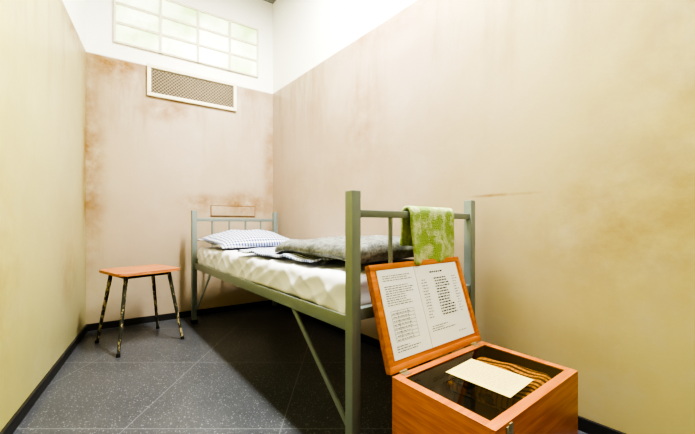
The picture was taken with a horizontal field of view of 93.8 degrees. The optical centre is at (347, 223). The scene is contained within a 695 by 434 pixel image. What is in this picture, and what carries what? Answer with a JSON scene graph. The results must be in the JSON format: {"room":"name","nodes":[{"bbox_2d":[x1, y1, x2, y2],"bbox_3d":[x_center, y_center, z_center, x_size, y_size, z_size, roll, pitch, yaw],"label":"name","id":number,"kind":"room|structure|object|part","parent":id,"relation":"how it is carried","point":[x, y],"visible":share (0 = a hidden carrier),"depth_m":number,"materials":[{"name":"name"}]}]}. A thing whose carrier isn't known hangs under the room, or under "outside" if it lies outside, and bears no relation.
{"room":"prison interior","nodes":[
{"label":"prison interior","id":0,"kind":"room"},
{"bbox_2d":[0,0,85,430],"bbox_3d":[-1.052,-0.690,0.750,0.060,2.980,3.813,0,0,-29],"label":"wall","id":1,"kind":"structure","parent":0,"point":[43,42],"depth_m":1.54,"materials":[{"name":"paint"}]},
{"bbox_2d":[0,325,87,433],"bbox_3d":[-1.021,0.775,0.768,0.012,0.050,3.811,0,0,-29],"label":"baseboard","id":2,"kind":"structure","parent":1,"relation":"attached to","point":[13,423],"depth_m":1.51,"materials":[{"name":"paint"}]},
{"bbox_2d":[86,0,272,323],"bbox_3d":[-1.364,-0.690,2.850,1.449,2.980,0.060,0,0,-33],"label":"wall","id":3,"kind":"structure","parent":0,"point":[151,161],"depth_m":2.70,"materials":[{"name":"paint"}]},
{"bbox_2d":[86,300,271,330],"bbox_3d":[-1.344,0.775,2.820,1.447,0.050,0.012,0,0,-33],"label":"baseboard","id":4,"kind":"structure","parent":3,"relation":"attached to","point":[132,321],"depth_m":2.74,"materials":[{"name":"paint"}]},
{"bbox_2d":[114,0,257,77],"bbox_3d":[-1.333,-1.640,2.819,1.128,0.464,0.025,0,0,-33],"label":"window","id":5,"kind":"structure","parent":3,"relation":"in","point":[171,28],"depth_m":2.79,"materials":[{"name":"glass"}]},
{"bbox_2d":[147,63,236,111],"bbox_3d":[-1.325,-1.170,2.821,0.706,0.256,0.026,0,0,-33],"label":"air vent","id":6,"kind":"object","parent":3,"relation":"in","point":[162,82],"visible":1,"depth_m":2.80,"materials":[{"name":"beige metal"}]},
{"bbox_2d":[211,205,254,215],"bbox_3d":[-1.053,-0.120,3.009,0.398,0.094,0.010,0,0,-33],"label":"hatch","id":7,"kind":"object","parent":3,"relation":"attached to","point":[216,210],"visible":1,"depth_m":3.00,"materials":[{"name":"paint"}]},
{"bbox_2d":[13,305,586,433],"bbox_3d":[-0.131,0.825,0.820,2.167,0.050,4.814,0,0,-40],"label":"floor","id":8,"kind":"structure","parent":0,"point":[250,370],"depth_m":1.66,"materials":[{"name":"tile"}]},
{"bbox_2d":[95,264,183,357],"bbox_3d":[-1.415,0.553,2.220,0.407,0.497,0.407,0,0,37],"label":"stool","id":9,"kind":"object","parent":8,"relation":"on","point":[152,270],"visible":1,"depth_m":2.18,"materials":[{"name":"orange wood"}]},
{"bbox_3d":[-1.635,0.556,2.187,0.108,0.468,0.025,0,0,-11],"label":"leg","id":10,"kind":"part","parent":9,"relation":"part of","materials":[{"name":"black paint"}]},
{"bbox_3d":[-1.382,0.556,2.000,0.025,0.468,0.108,0,0,-11],"label":"leg","id":11,"kind":"part","parent":9,"relation":"part of","materials":[{"name":"black paint"}]},
{"bbox_3d":[-1.415,0.314,2.220,0.380,0.018,0.380,0,0,37],"label":"seat","id":12,"kind":"part","parent":9,"relation":"part of","materials":[{"name":"orange wood"}]},
{"bbox_3d":[-1.448,0.556,2.440,0.025,0.468,0.108,0,0,-11],"label":"leg","id":13,"kind":"part","parent":9,"relation":"part of","materials":[{"name":"black paint"}]},
{"bbox_3d":[-1.195,0.556,2.253,0.108,0.468,0.025,0,0,-11],"label":"leg","id":14,"kind":"part","parent":9,"relation":"part of","materials":[{"name":"black paint"}]},
{"bbox_2d":[191,190,474,433],"bbox_3d":[-0.335,0.345,2.074,0.756,0.910,2.044,0,0,-39],"label":"bed","id":15,"kind":"object","parent":8,"relation":"on","point":[350,322],"visible":0.56,"depth_m":1.15,"materials":[{"name":"green metal"}]},
{"bbox_3d":[-1.241,0.335,2.627,0.038,0.890,0.038,0,0,-39],"label":"post","id":16,"kind":"part","parent":15,"relation":"part of","materials":[{"name":"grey metal"}]},
{"bbox_3d":[-0.964,-0.035,2.851,0.674,0.026,0.024,0,0,-39],"label":"cross rail","id":17,"kind":"part","parent":15,"relation":"part of","materials":[{"name":"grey metal"}]},
{"bbox_3d":[-0.600,0.335,1.859,0.034,0.050,1.960,0,0,-39],"label":"rail","id":18,"kind":"part","parent":15,"relation":"part of","materials":[{"name":"grey metal"}]},
{"bbox_3d":[-0.687,0.335,3.075,0.038,0.890,0.038,0,0,-39],"label":"post","id":19,"kind":"part","parent":15,"relation":"part of","materials":[{"name":"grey metal"}]},
{"bbox_3d":[0.018,0.335,1.073,0.038,0.890,0.038,0,0,-39],"label":"post","id":20,"kind":"part","parent":15,"relation":"part of","materials":[{"name":"grey metal"}]},
{"bbox_3d":[0.295,-0.035,1.297,0.674,0.026,0.024,0,0,-39],"label":"cross rail","id":21,"kind":"part","parent":15,"relation":"part of","materials":[{"name":"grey metal"}]},
{"bbox_3d":[0.295,0.300,1.297,0.674,0.040,0.030,0,0,-39],"label":"cross rail","id":22,"kind":"part","parent":15,"relation":"part of","materials":[{"name":"grey metal"}]},
{"bbox_2d":[400,206,453,264],"bbox_3d":[0.334,0.045,1.327,0.280,0.230,0.078,0,0,-39],"label":"towel","id":23,"kind":"object","parent":15,"relation":"hanging from","point":[430,230],"visible":0.98,"depth_m":1.28,"materials":[{"name":"green fabric"}]},
{"bbox_3d":[0.571,0.335,1.521,0.038,0.890,0.038,0,0,-39],"label":"post","id":24,"kind":"part","parent":15,"relation":"part of","materials":[{"name":"grey metal"}]},
{"bbox_2d":[365,256,577,433],"bbox_3d":[0.400,0.469,1.070,0.505,0.661,0.469,0,0,-37],"label":"display box","id":25,"kind":"object","parent":8,"relation":"on","point":[424,312],"visible":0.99,"depth_m":1.07,"materials":[{"name":"orange wood"}]},
{"bbox_3d":[0.298,0.306,1.206,0.505,0.335,0.129,0,0,-37],"label":"lid","id":26,"kind":"part","parent":25,"relation":"part of","materials":[{"name":"orange wood"}]},
{"bbox_3d":[0.299,0.305,1.204,0.465,0.294,0.108,0,0,-37],"label":"lid panel","id":27,"kind":"part","parent":25,"relation":"part of","materials":[{"name":"orange wood"}]},
{"bbox_2d":[446,359,532,397],"bbox_3d":[0.435,0.469,1.003,0.158,0.002,0.200,0,0,-40],"label":"label card","id":28,"kind":"object","parent":25,"relation":"on","point":[506,383],"visible":1,"depth_m":0.99,"materials":[{"name":"beige paper"}]},
{"bbox_2d":[447,356,551,411],"bbox_3d":[0.497,0.515,1.061,0.263,0.065,0.266,0,0,-44],"label":"striped garment","id":29,"kind":"object","parent":25,"relation":"in","point":[458,385],"visible":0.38,"depth_m":1.01,"materials":[{"name":"fabric"}]},
{"bbox_2d":[273,0,694,433],"bbox_3d":[0.778,-0.690,1.469,0.060,2.980,4.634,0,0,-40],"label":"wall","id":30,"kind":"structure","parent":0,"point":[568,126],"depth_m":1.39,"materials":[{"name":"paint"}]},
{"bbox_2d":[277,303,625,433],"bbox_3d":[0.750,0.775,1.446,0.012,0.050,4.632,0,0,-40],"label":"baseboard","id":31,"kind":"structure","parent":30,"relation":"attached to","point":[585,425],"depth_m":1.83,"materials":[{"name":"paint"}]},
{"bbox_3d":[-0.335,0.260,2.074,0.642,0.120,1.900,0,0,-39],"label":"mattress","id":32,"kind":"object","parent":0,"visible":0},
{"bbox_2d":[198,246,413,314],"bbox_3d":[-0.338,0.259,2.073,0.698,0.170,1.957,0,0,-39],"label":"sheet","id":33,"kind":"object","parent":32,"relation":"on","point":[321,283],"visible":0.41,"depth_m":1.50,"materials":[{"name":"white fabric"}]},
{"bbox_2d":[198,229,290,248],"bbox_3d":[-0.776,0.104,2.559,0.630,0.124,0.539,0,0,-42],"label":"pillow","id":34,"kind":"object","parent":33,"relation":"on","point":[230,238],"visible":0.98,"depth_m":2.38,"materials":[{"name":"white fabric"}]},
{"bbox_2d":[237,247,336,261],"bbox_3d":[-0.227,0.157,1.838,0.517,0.030,0.729,0,0,-44],"label":"cover","id":35,"kind":"object","parent":33,"relation":"on","point":[270,251],"visible":0.3,"depth_m":1.60,"materials":[{"name":"white fabric"}]},
{"bbox_2d":[275,235,413,263],"bbox_3d":[0.059,0.107,1.637,0.646,0.095,0.775,0,0,-38],"label":"blanket","id":36,"kind":"object","parent":35,"relation":"on","point":[374,248],"visible":0.61,"depth_m":1.34,"materials":[{"name":"grey fabric"}]}
]}

